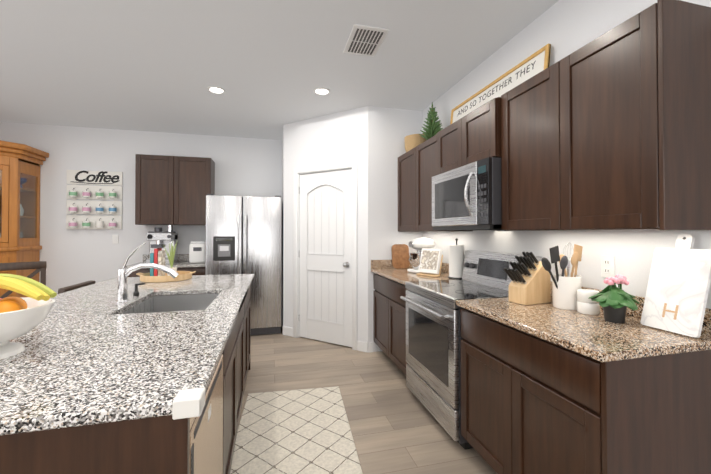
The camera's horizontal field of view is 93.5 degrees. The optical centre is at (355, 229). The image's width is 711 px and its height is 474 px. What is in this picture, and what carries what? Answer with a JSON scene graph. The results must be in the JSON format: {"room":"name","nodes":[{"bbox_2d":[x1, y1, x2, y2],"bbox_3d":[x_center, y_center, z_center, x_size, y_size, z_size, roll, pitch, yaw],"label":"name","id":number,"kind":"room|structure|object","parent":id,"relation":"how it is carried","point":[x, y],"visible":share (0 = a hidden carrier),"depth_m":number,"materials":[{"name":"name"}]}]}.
{"room":"kitchen","nodes":[
{"label":"kitchen","id":0,"kind":"room"},
{"bbox_2d":[0,122,281,293],"bbox_3d":[-2.401,0.002,4.790,5.905,2.720,0.100,0,-1,-14],"label":"wall","id":1,"kind":"structure","parent":0,"point":[243,167],"depth_m":4.52,"materials":[{"name":"paint"}]},
{"bbox_2d":[66,170,122,228],"bbox_3d":[-3.464,-0.392,4.415,0.640,0.780,0.117,0,-1,-14],"label":"coffee sign","id":2,"kind":"object","parent":1,"relation":"attached to","point":[74,206],"visible":1,"depth_m":4.44,"materials":[{"name":"white wood"}]},
{"bbox_2d":[112,235,117,243],"bbox_3d":[-3.244,0.133,4.520,0.072,0.116,0.010,0,-1,-14],"label":"light switch","id":3,"kind":"object","parent":1,"relation":"attached to","point":[114,239],"visible":1,"depth_m":4.52,"materials":[{"name":"white"}]},
{"bbox_2d":[135,154,214,224],"bbox_3d":[-2.432,-0.515,4.562,0.903,0.910,0.331,0,-1,-14],"label":"upper cabinet","id":4,"kind":"object","parent":1,"relation":"attached to","point":[172,190],"visible":0.92,"depth_m":4.40,"materials":[{"name":"brown wood"}]},
{"bbox_2d":[0,0,558,139],"bbox_3d":[-1.392,-1.449,0.753,5.905,0.100,8.450,0,-1,-14],"label":"ceiling","id":5,"kind":"structure","parent":0,"point":[269,66],"depth_m":2.70,"materials":[{"name":"paint"}]},
{"bbox_2d":[207,86,225,93],"bbox_3d":[-1.367,-1.369,3.289,0.170,0.008,0.170,0,-1,-14],"label":"recessed light","id":6,"kind":"object","parent":5,"relation":"in","point":[216,89],"visible":1,"depth_m":3.28,"materials":[{"name":"white glass"}]},
{"bbox_2d":[313,87,329,94],"bbox_3d":[-0.334,-1.369,3.320,0.170,0.008,0.170,0,-1,-14],"label":"recessed light","id":7,"kind":"object","parent":5,"relation":"in","point":[322,91],"visible":1,"depth_m":3.32,"materials":[{"name":"white"}]},
{"bbox_2d":[343,24,388,56],"bbox_3d":[0.068,-1.375,2.451,0.250,0.013,0.360,0,-1,-14],"label":"ceiling vent","id":8,"kind":"object","parent":5,"relation":"in","point":[364,40],"visible":1,"depth_m":2.42,"materials":[{"name":"white metal"}]},
{"bbox_2d":[282,126,283,327],"bbox_3d":[-0.976,0.001,4.709,0.100,2.720,0.746,0,-1,-14],"label":"wall","id":9,"kind":"structure","parent":0,"point":[282,214],"depth_m":4.68,"materials":[{"name":"paint"}]},
{"bbox_2d":[283,106,367,341],"bbox_3d":[-0.205,-0.003,4.335,1.350,2.720,0.750,0,-1,31],"label":"wall","id":10,"kind":"structure","parent":0,"point":[337,138],"depth_m":3.96,"materials":[{"name":"paint"}]},
{"bbox_2d":[293,161,356,349],"bbox_3d":[-0.356,0.294,4.033,0.930,2.120,0.117,0,-1,31],"label":"door frame","id":11,"kind":"structure","parent":10,"relation":"attached to","point":[296,239],"depth_m":4.04,"materials":[{"name":"white"}]},
{"bbox_2d":[299,169,351,346],"bbox_3d":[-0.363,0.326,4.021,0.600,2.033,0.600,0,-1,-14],"label":"pantry door","id":12,"kind":"structure","parent":10,"relation":"in","point":[325,297],"depth_m":4.00,"materials":[{"name":"white"}]},
{"bbox_2d":[283,326,372,352],"bbox_3d":[-1.392,1.266,0.726,5.704,0.110,8.250,0,-1,-14],"label":"baseboard","id":13,"kind":"structure","parent":10,"relation":"attached to","point":[362,346],"depth_m":3.71,"materials":[{"name":"white"}]},
{"bbox_2d":[238,322,496,473],"bbox_3d":[-1.392,1.371,0.725,5.905,0.100,8.450,0,-1,-14],"label":"floor","id":14,"kind":"structure","parent":0,"point":[396,427],"depth_m":2.65,"materials":[{"name":"brown wood"}]},
{"bbox_2d":[0,261,46,297],"bbox_3d":[-3.428,0.836,3.392,0.420,1.023,0.400,1,-1,-45],"label":"dining chair","id":15,"kind":"object","parent":14,"relation":"on","point":[40,266],"visible":0.25,"depth_m":3.35,"materials":[{"name":"brown wood"}]},
{"bbox_2d":[0,140,48,297],"bbox_3d":[-4.417,0.175,3.606,1.205,2.350,1.205,0,-1,-14],"label":"hutch","id":16,"kind":"object","parent":14,"relation":"on","point":[20,164],"visible":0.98,"depth_m":3.97,"materials":[{"name":"brown wood"}]},
{"bbox_2d":[58,280,95,293],"bbox_3d":[-1.949,0.875,2.544,0.400,0.929,0.420,0,-1,-14],"label":"counter stool","id":17,"kind":"object","parent":14,"relation":"on","point":[73,287],"visible":0.12,"depth_m":2.45,"materials":[{"name":"brown wood"}]},
{"bbox_2d":[0,287,250,473],"bbox_3d":[-1.108,0.890,1.924,0.822,0.885,2.490,0,-1,-14],"label":"kitchen island","id":18,"kind":"object","parent":14,"relation":"on","point":[204,443],"depth_m":0.81,"materials":[{"name":"brown wood"}]},
{"bbox_2d":[0,275,253,438],"bbox_3d":[-1.258,0.432,1.891,1.184,0.030,2.550,0,-1,-14],"label":"island countertop","id":19,"kind":"structure","parent":18,"relation":"on","point":[86,364],"depth_m":1.05,"materials":[{"name":"white stone"}]},
{"bbox_2d":[0,297,54,358],"bbox_3d":[-1.204,0.330,1.086,0.340,0.157,0.340,0,-1,-14],"label":"fruit bowl","id":20,"kind":"object","parent":19,"relation":"on","point":[18,323],"visible":0.96,"depth_m":1.08,"materials":[{"name":"white ceramic"}]},
{"bbox_2d":[0,274,56,312],"bbox_3d":[-1.185,0.236,1.096,0.330,0.180,0.252,0,-1,-14],"label":"fruit","id":21,"kind":"object","parent":20,"relation":"in","point":[31,288],"visible":0.75,"depth_m":1.09,"materials":[{"name":"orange food"}]},
{"bbox_2d":[136,241,195,282],"bbox_3d":[-1.617,0.261,2.870,0.445,0.330,0.390,0,-1,-14],"label":"wood tray","id":22,"kind":"object","parent":19,"relation":"on","point":[157,256],"visible":0.92,"depth_m":2.87,"materials":[{"name":"brown wood"}]},
{"bbox_2d":[125,254,204,276],"bbox_3d":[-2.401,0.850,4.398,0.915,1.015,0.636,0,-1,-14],"label":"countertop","id":23,"kind":"structure","parent":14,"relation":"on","point":[182,263],"depth_m":4.21,"materials":[{"name":"black"}]},
{"bbox_2d":[146,225,177,263],"bbox_3d":[-2.526,0.192,4.380,0.326,0.500,0.351,0,-1,-14],"label":"espresso machine","id":24,"kind":"object","parent":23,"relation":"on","point":[159,236],"visible":0.73,"depth_m":4.37,"materials":[{"name":"silver metal"}]},
{"bbox_2d":[189,241,205,262],"bbox_3d":[-2.093,0.301,4.491,0.210,0.285,0.263,0,-1,-14],"label":"appliance","id":25,"kind":"object","parent":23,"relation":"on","point":[196,251],"visible":0.67,"depth_m":4.37,"materials":[{"name":"white"}]},
{"bbox_2d":[205,194,281,334],"bbox_3d":[-1.480,0.456,4.542,0.915,1.783,0.793,0,-1,-14],"label":"fridge","id":26,"kind":"object","parent":14,"relation":"on","point":[243,234],"visible":0.69,"depth_m":4.24,"materials":[{"name":"grey metal"}]},
{"bbox_2d":[230,386,362,473],"bbox_3d":[-0.367,1.328,1.992,0.740,0.010,1.600,0,-1,-10],"label":"rug","id":27,"kind":"object","parent":14,"relation":"on","point":[304,431],"visible":0.9,"depth_m":2.15,"materials":[{"name":"beige fabric"}]},
{"bbox_2d":[373,272,474,374],"bbox_3d":[0.603,0.904,3.283,0.590,0.885,0.994,0,-1,-14],"label":"base cabinet","id":28,"kind":"object","parent":14,"relation":"on","point":[389,310],"depth_m":3.16,"materials":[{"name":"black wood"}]},
{"bbox_2d":[371,268,459,283],"bbox_3d":[0.588,0.446,3.284,0.620,0.030,0.994,0,-1,-14],"label":"countertop","id":29,"kind":"structure","parent":28,"relation":"on","point":[400,276],"depth_m":3.13,"materials":[{"name":"brown stone"}]},
{"bbox_2d":[391,244,409,268],"bbox_3d":[0.500,0.298,3.721,0.200,0.270,0.055,0,-1,-14],"label":"board","id":30,"kind":"object","parent":29,"relation":"on","point":[400,256],"visible":0.9,"depth_m":3.71,"materials":[{"name":"brown wood"}]},
{"bbox_2d":[407,238,435,272],"bbox_3d":[0.675,0.257,3.381,0.340,0.349,0.252,0,-1,-14],"label":"stand mixer","id":31,"kind":"object","parent":29,"relation":"on","point":[418,244],"visible":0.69,"depth_m":3.30,"materials":[{"name":"white"}]},
{"bbox_2d":[416,248,442,276],"bbox_3d":[0.692,0.304,3.116,0.123,0.249,0.220,1,-1,-42],"label":"cookbook stand","id":32,"kind":"object","parent":29,"relation":"on","point":[430,264],"visible":1,"depth_m":3.09,"materials":[{"name":"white wood"}]},
{"bbox_2d":[448,238,464,278],"bbox_3d":[0.890,0.252,2.943,0.150,0.351,0.150,0,-1,-14],"label":"paper towel","id":33,"kind":"object","parent":29,"relation":"on","point":[456,257],"visible":0.94,"depth_m":2.89,"materials":[{"name":"white paper"}]},
{"bbox_2d":[400,250,541,449],"bbox_3d":[0.766,0.755,2.418,0.684,1.165,0.756,0,-1,-14],"label":"range","id":34,"kind":"object","parent":14,"relation":"on","point":[434,338],"visible":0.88,"depth_m":2.29,"materials":[{"name":"grey metal"}]},
{"bbox_2d":[461,308,710,473],"bbox_3d":[1.017,0.887,1.621,0.590,0.885,0.901,0,-1,-14],"label":"base cabinet","id":35,"kind":"object","parent":14,"relation":"on","point":[548,388],"depth_m":1.23,"materials":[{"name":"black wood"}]},
{"bbox_2d":[456,297,710,363],"bbox_3d":[1.004,0.429,1.618,0.620,0.030,0.909,0,-1,-14],"label":"countertop","id":36,"kind":"structure","parent":35,"relation":"on","point":[593,337],"depth_m":1.37,"materials":[{"name":"beige stone"}]},
{"bbox_2d":[504,252,550,304],"bbox_3d":[0.975,0.272,1.915,0.252,0.290,0.116,0,-1,-22],"label":"knife block","id":37,"kind":"object","parent":36,"relation":"on","point":[528,274],"visible":1,"depth_m":1.88,"materials":[{"name":"brown wood"}]},
{"bbox_2d":[541,242,582,309],"bbox_3d":[1.122,0.240,1.785,0.270,0.350,0.132,0,-1,-14],"label":"utensil crock","id":38,"kind":"object","parent":36,"relation":"on","point":[566,285],"visible":0.98,"depth_m":1.75,"materials":[{"name":"white ceramic"}]},
{"bbox_2d":[577,289,599,314],"bbox_3d":[1.157,0.359,1.664,0.094,0.111,0.094,0,-1,-14],"label":"canisters","id":39,"kind":"object","parent":36,"relation":"on","point":[585,305],"visible":0.92,"depth_m":1.63,"materials":[{"name":"white ceramic"}]},
{"bbox_2d":[588,274,639,322],"bbox_3d":[1.168,0.308,1.504,0.185,0.210,0.191,0,-1,-14],"label":"potted plant","id":40,"kind":"object","parent":36,"relation":"on","point":[613,300],"visible":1,"depth_m":1.48,"materials":[{"name":"green plant"}]},
{"bbox_2d":[641,234,710,337],"bbox_3d":[1.304,0.213,1.357,0.121,0.392,0.200,0,-1,-14],"label":"marble board","id":41,"kind":"object","parent":36,"relation":"on","point":[677,291],"visible":0.98,"depth_m":1.34,"materials":[{"name":"white stone"}]},
{"bbox_2d":[368,106,422,351],"bbox_3d":[0.443,-0.008,3.819,0.655,2.720,0.100,0,-1,-14],"label":"wall","id":42,"kind":"structure","parent":0,"point":[390,130],"depth_m":3.74,"materials":[{"name":"paint"}]},
{"bbox_2d":[371,260,412,267],"bbox_3d":[0.461,0.386,3.755,0.600,0.099,0.020,0,-1,-14],"label":"backsplash","id":43,"kind":"structure","parent":42,"relation":"attached to","point":[374,263],"depth_m":3.70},
{"bbox_2d":[422,0,710,308],"bbox_3d":[1.425,-0.032,1.441,0.100,2.720,8.450,0,-1,-14],"label":"wall","id":44,"kind":"structure","parent":0,"point":[564,28],"depth_m":1.95,"materials":[{"name":"paint"}]},
{"bbox_2d":[398,151,409,231],"bbox_3d":[0.688,-0.398,3.542,0.306,0.840,0.558,0,-1,-14],"label":"upper cabinet","id":45,"kind":"object","parent":44,"relation":"attached to","point":[404,160],"depth_m":3.60,"materials":[{"name":"brown wood"}]},
{"bbox_2d":[404,134,425,151],"bbox_3d":[0.671,-0.909,3.627,0.280,0.175,0.280,0,-1,-14],"label":"woven basket","id":46,"kind":"object","parent":45,"relation":"on","point":[412,141],"visible":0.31,"depth_m":3.51,"materials":[{"name":"beige wicker"}]},
{"bbox_2d":[410,136,472,231],"bbox_3d":[0.794,-0.402,3.118,0.306,0.840,0.558,0,-1,-14],"label":"upper cabinet","id":47,"kind":"object","parent":44,"relation":"attached to","point":[421,156],"depth_m":3.17,"materials":[{"name":"brown wood"}]},
{"bbox_2d":[419,102,442,139],"bbox_3d":[0.759,-1.040,3.290,0.255,0.430,0.259,0,-1,-14],"label":"fir tree","id":48,"kind":"object","parent":47,"relation":"on","point":[433,127],"visible":0.92,"depth_m":3.26,"materials":[{"name":"green plant"}]},
{"bbox_2d":[434,123,453,175],"bbox_3d":[0.898,-0.630,2.630,0.341,0.370,0.440,0,-1,-14],"label":"upper cabinet","id":49,"kind":"object","parent":44,"relation":"attached to","point":[444,139],"depth_m":2.69,"materials":[{"name":"brown wood"}]},
{"bbox_2d":[454,97,497,168],"bbox_3d":[0.975,-0.633,2.319,0.341,0.370,0.440,0,-1,-14],"label":"upper cabinet","id":50,"kind":"object","parent":44,"relation":"attached to","point":[476,133],"depth_m":2.26,"materials":[{"name":"brown wood"}]},
{"bbox_2d":[432,157,501,229],"bbox_3d":[0.883,-0.219,2.457,0.453,0.445,0.754,0,-1,-14],"label":"microwave","id":51,"kind":"object","parent":50,"relation":"attached to","point":[467,197],"visible":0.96,"depth_m":2.21,"materials":[{"name":"grey metal"}]},
{"bbox_2d":[450,43,550,124],"bbox_3d":[1.036,-0.982,2.595,0.051,0.300,1.140,0,-1,-14],"label":"sign","id":52,"kind":"object","parent":50,"relation":"on","point":[534,64],"visible":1,"depth_m":2.40,"materials":[{"name":"white wood"}]},
{"bbox_2d":[498,71,545,230],"bbox_3d":[1.106,-0.415,1.866,0.306,0.840,0.495,0,-1,-14],"label":"upper cabinet","id":53,"kind":"object","parent":44,"relation":"attached to","point":[522,109],"depth_m":1.89,"materials":[{"name":"brown wood"}]},
{"bbox_2d":[441,262,710,335],"bbox_3d":[1.082,0.374,2.545,0.020,0.099,2.669,0,-1,-14],"label":"backsplash","id":54,"kind":"structure","parent":44,"relation":"attached to","point":[706,327],"depth_m":1.55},
{"bbox_2d":[601,255,614,277],"bbox_3d":[1.296,0.191,1.721,0.010,0.116,0.072,0,-1,-14],"label":"electrical outlet","id":55,"kind":"object","parent":44,"relation":"attached to","point":[607,265],"visible":1,"depth_m":1.72,"materials":[{"name":"white plastic"}]},
{"bbox_2d":[542,0,710,230],"bbox_3d":[1.198,-0.419,1.490,0.308,0.840,0.518,0,-1,-14],"label":"upper cabinet","id":56,"kind":"object","parent":44,"relation":"attached to","point":[610,129],"depth_m":1.31,"materials":[{"name":"brown wood"}]}
]}

